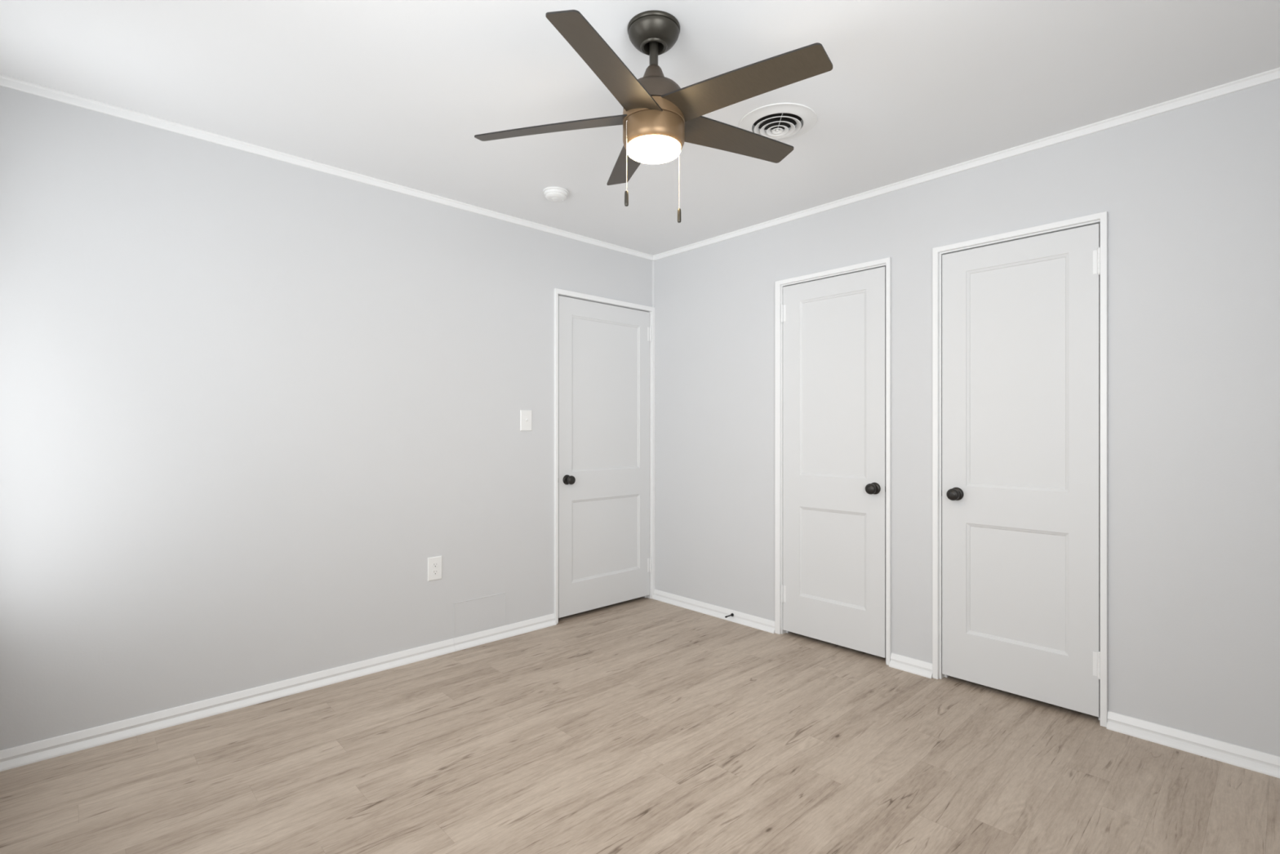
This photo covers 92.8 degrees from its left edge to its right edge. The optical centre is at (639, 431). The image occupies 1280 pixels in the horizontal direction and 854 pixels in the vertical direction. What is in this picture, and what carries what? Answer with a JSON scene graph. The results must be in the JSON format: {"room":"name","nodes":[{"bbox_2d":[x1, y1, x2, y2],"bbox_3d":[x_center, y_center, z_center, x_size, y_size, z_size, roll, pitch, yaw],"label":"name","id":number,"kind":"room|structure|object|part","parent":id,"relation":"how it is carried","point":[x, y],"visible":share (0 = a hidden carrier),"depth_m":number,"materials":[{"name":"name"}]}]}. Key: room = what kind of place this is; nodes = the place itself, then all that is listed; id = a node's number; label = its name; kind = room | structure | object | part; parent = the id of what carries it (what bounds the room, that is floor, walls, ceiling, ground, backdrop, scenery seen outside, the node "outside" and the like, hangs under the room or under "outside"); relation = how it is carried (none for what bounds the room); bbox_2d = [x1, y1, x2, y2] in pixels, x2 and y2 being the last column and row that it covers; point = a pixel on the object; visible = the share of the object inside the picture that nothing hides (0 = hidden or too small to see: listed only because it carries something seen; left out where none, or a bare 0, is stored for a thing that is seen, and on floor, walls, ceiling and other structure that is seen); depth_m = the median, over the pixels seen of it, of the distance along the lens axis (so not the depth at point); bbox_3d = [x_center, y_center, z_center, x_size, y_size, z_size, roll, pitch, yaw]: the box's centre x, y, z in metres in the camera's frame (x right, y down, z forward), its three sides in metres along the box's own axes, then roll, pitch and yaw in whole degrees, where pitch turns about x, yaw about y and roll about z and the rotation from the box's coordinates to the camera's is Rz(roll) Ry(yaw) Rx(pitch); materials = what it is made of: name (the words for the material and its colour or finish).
{"room":"empty bedroom","nodes":[
{"label":"empty bedroom","id":0,"kind":"room"},
{"bbox_2d":[0,85,652,750],"bbox_3d":[-1.235,-0.032,3.187,3.545,2.440,0.115,0,0,-43],"label":"wall","id":1,"kind":"structure","parent":0,"point":[247,400],"depth_m":2.65,"materials":[{"name":"paint"}]},
{"bbox_2d":[0,613,556,771],"bbox_3d":[-1.458,1.156,2.878,2.566,0.064,0.030,0,0,-43],"label":"baseboard","id":2,"kind":"structure","parent":1,"relation":"attached to","point":[46,748],"depth_m":2.63,"materials":[{"name":"paint"}]},
{"bbox_2d":[0,74,653,260],"bbox_3d":[-1.148,-1.235,3.179,3.430,0.034,0.016,0,0,-43],"label":"trim","id":3,"kind":"structure","parent":1,"relation":"attached to","point":[5,81],"depth_m":2.72,"materials":[{"name":"paint"}]},
{"bbox_2d":[427,555,441,581],"bbox_3d":[-1.089,0.728,3.240,0.079,0.124,0.007,0,0,-43],"label":"electrical outlet","id":4,"kind":"object","parent":1,"relation":"attached to","point":[434,563],"visible":1,"depth_m":3.24,"materials":[{"name":"white plastic"}]},
{"bbox_2d":[431,568,438,574],"bbox_3d":[-1.087,0.747,3.238,0.034,0.028,0.002,0,0,-43],"label":"receptacle","id":5,"kind":"object","parent":4,"relation":"attached to","point":[434,571],"depth_m":3.24,"materials":[{"name":"white plastic"}]},
{"bbox_2d":[431,561,438,567],"bbox_3d":[-1.087,0.708,3.238,0.034,0.028,0.002,0,0,-43],"label":"receptacle","id":6,"kind":"object","parent":4,"relation":"attached to","point":[434,564],"depth_m":3.24,"materials":[{"name":"white plastic"}]},
{"bbox_2d":[453,592,505,635],"bbox_3d":[-0.896,1.023,3.424,0.324,0.183,0.004,0,0,-43],"label":"access panel","id":7,"kind":"object","parent":1,"relation":"attached to","point":[469,615],"visible":1,"depth_m":3.42,"materials":[{"name":"paint"}]},
{"bbox_2d":[520,409,532,431],"bbox_3d":[-0.674,-0.065,3.624,0.080,0.124,0.016,0,0,-43],"label":"light switch","id":8,"kind":"object","parent":1,"relation":"attached to","point":[526,415],"visible":1,"depth_m":3.62,"materials":[{"name":"white plastic"}]},
{"bbox_2d":[553,288,654,623],"bbox_3d":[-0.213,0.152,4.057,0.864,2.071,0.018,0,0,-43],"label":"trim","id":9,"kind":"structure","parent":1,"relation":"attached to","point":[560,291],"depth_m":3.77,"materials":[{"name":"paint"}]},
{"bbox_2d":[558,295,651,617],"bbox_3d":[-0.208,0.158,4.057,0.800,2.009,0.097,0,0,-43],"label":"door","id":10,"kind":"structure","parent":1,"relation":"in","point":[604,558],"depth_m":4.04,"materials":[{"name":"paint"}]},
{"bbox_3d":[-0.436,0.304,3.812,0.056,0.056,0.052,0,0,-43],"label":"knob","id":11,"kind":"part","parent":10,"relation":"part of","materials":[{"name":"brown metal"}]},
{"bbox_2d":[652,260,654,307],"bbox_3d":[0.096,-1.050,4.349,0.015,0.332,0.015,0,0,-43],"label":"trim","id":12,"kind":"structure","parent":1,"relation":"attached to","point":[653,261],"depth_m":4.35,"materials":[{"name":"paint"}]},
{"bbox_2d":[0,596,1279,853],"bbox_3d":[0.047,1.248,2.440,4.400,0.120,4.830,0,0,-43],"label":"floor","id":13,"kind":"structure","parent":0,"point":[641,725],"depth_m":2.15,"materials":[{"name":"plastic"}]},
{"bbox_2d":[0,0,1279,255],"bbox_3d":[0.047,-1.312,2.440,4.400,0.120,4.830,0,0,-43],"label":"ceiling","id":14,"kind":"structure","parent":0,"point":[400,92],"depth_m":2.13,"materials":[{"name":"paint"}]},
{"bbox_2d":[542,186,568,201],"bbox_3d":[-0.440,-1.231,3.180,0.134,0.043,0.134,0,0,-43],"label":"smoke detector","id":15,"kind":"object","parent":14,"relation":"attached to","point":[553,193],"visible":1,"depth_m":3.14,"materials":[{"name":"white plastic"}]},
{"bbox_3d":[-0.440,-1.247,3.180,0.134,0.010,0.134,0,0,-43],"label":"mounting plate","id":16,"kind":"part","parent":15,"relation":"part of","materials":[{"name":"white plastic"}]},
{"bbox_2d":[474,9,832,222],"bbox_3d":[0.071,-0.959,1.883,1.085,0.585,1.068,0,0,-43],"label":"ceiling fan","id":17,"kind":"object","parent":14,"relation":"hanging from","point":[659,116],"visible":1,"depth_m":1.81,"materials":[{"name":"brown wood"}]},
{"bbox_3d":[-0.271,-0.957,1.923,0.493,0.072,0.116,0,0,5],"label":"blade","id":18,"kind":"part","parent":17,"relation":"part of","materials":[{"name":"brown wood"}]},
{"bbox_3d":[-0.082,-0.956,1.604,0.118,0.036,0.493,0,0,23],"label":"blade","id":19,"kind":"part","parent":17,"relation":"part of","materials":[{"name":"brown wood"}]},
{"bbox_3d":[-0.033,-0.980,2.200,0.118,0.049,0.493,0,0,-14],"label":"blade","id":20,"kind":"part","parent":17,"relation":"part of","materials":[{"name":"brown wood"}]},
{"bbox_3d":[-0.040,-0.833,1.843,0.005,0.217,0.003,0,0,-43],"label":"pull chain","id":21,"kind":"part","parent":17,"relation":"part of","materials":[{"name":"silver metal"}]},
{"bbox_3d":[0.125,-0.824,1.943,0.004,0.234,0.003,0,0,-43],"label":"pull chain","id":22,"kind":"part","parent":17,"relation":"part of","materials":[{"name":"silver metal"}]},
{"bbox_3d":[0.313,-0.978,2.056,0.493,0.046,0.116,0,0,-31],"label":"blade","id":23,"kind":"part","parent":17,"relation":"part of","materials":[{"name":"brown wood"}]},
{"bbox_3d":[0.282,-0.959,1.689,0.493,0.064,0.117,0,0,40],"label":"blade","id":24,"kind":"part","parent":17,"relation":"part of","materials":[{"name":"brown wood"}]},
{"bbox_2d":[738,102,817,141],"bbox_3d":[0.559,-1.291,2.478,0.311,0.143,0.311,0,0,-43],"label":"ceiling vent","id":25,"kind":"object","parent":14,"relation":"in","point":[780,122],"visible":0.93,"depth_m":2.47,"materials":[{"name":"metal"}]},
{"bbox_2d":[654,79,1279,756],"bbox_3d":[1.391,-0.032,3.065,0.115,2.440,3.890,0,0,-43],"label":"wall","id":26,"kind":"structure","parent":0,"point":[1189,195],"depth_m":2.40,"materials":[{"name":"paint"}]},
{"bbox_2d":[774,257,891,665],"bbox_3d":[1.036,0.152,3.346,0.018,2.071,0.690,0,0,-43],"label":"trim","id":27,"kind":"structure","parent":26,"relation":"attached to","point":[778,284],"depth_m":3.45,"materials":[{"name":"paint"}]},
{"bbox_2d":[781,266,885,657],"bbox_3d":[1.036,0.158,3.342,0.097,2.008,0.625,0,0,-43],"label":"door","id":28,"kind":"structure","parent":26,"relation":"in","point":[833,585],"depth_m":3.33,"materials":[{"name":"paint"}]},
{"bbox_3d":[1.194,0.296,3.142,0.052,0.056,0.056,0,0,-43],"label":"knob","id":29,"kind":"part","parent":28,"relation":"part of","materials":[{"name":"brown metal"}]},
{"bbox_2d":[650,589,1279,777],"bbox_3d":[1.339,1.156,3.015,0.030,0.064,3.658,0,0,-43],"label":"baseboard","id":30,"kind":"structure","parent":26,"relation":"attached to","point":[1251,759],"depth_m":2.36,"materials":[{"name":"paint"}]},
{"bbox_2d":[653,67,1279,260],"bbox_3d":[1.344,-1.235,3.021,0.016,0.034,3.660,0,0,-43],"label":"trim","id":31,"kind":"structure","parent":26,"relation":"attached to","point":[1272,75],"depth_m":2.68,"materials":[{"name":"paint"}]},
{"bbox_2d":[932,211,1107,727],"bbox_3d":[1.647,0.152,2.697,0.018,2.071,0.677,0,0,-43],"label":"trim","id":32,"kind":"structure","parent":26,"relation":"attached to","point":[1103,216],"depth_m":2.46,"materials":[{"name":"paint"}]},
{"bbox_2d":[941,223,1100,716],"bbox_3d":[1.649,0.158,2.690,0.097,2.008,0.621,0,0,-43],"label":"door","id":33,"kind":"structure","parent":26,"relation":"in","point":[1020,490],"depth_m":2.68,"materials":[{"name":"paint"}]},
{"bbox_3d":[1.467,0.294,2.850,0.052,0.056,0.056,0,0,-43],"label":"knob","id":34,"kind":"part","parent":33,"relation":"part of","materials":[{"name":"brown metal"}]}
]}

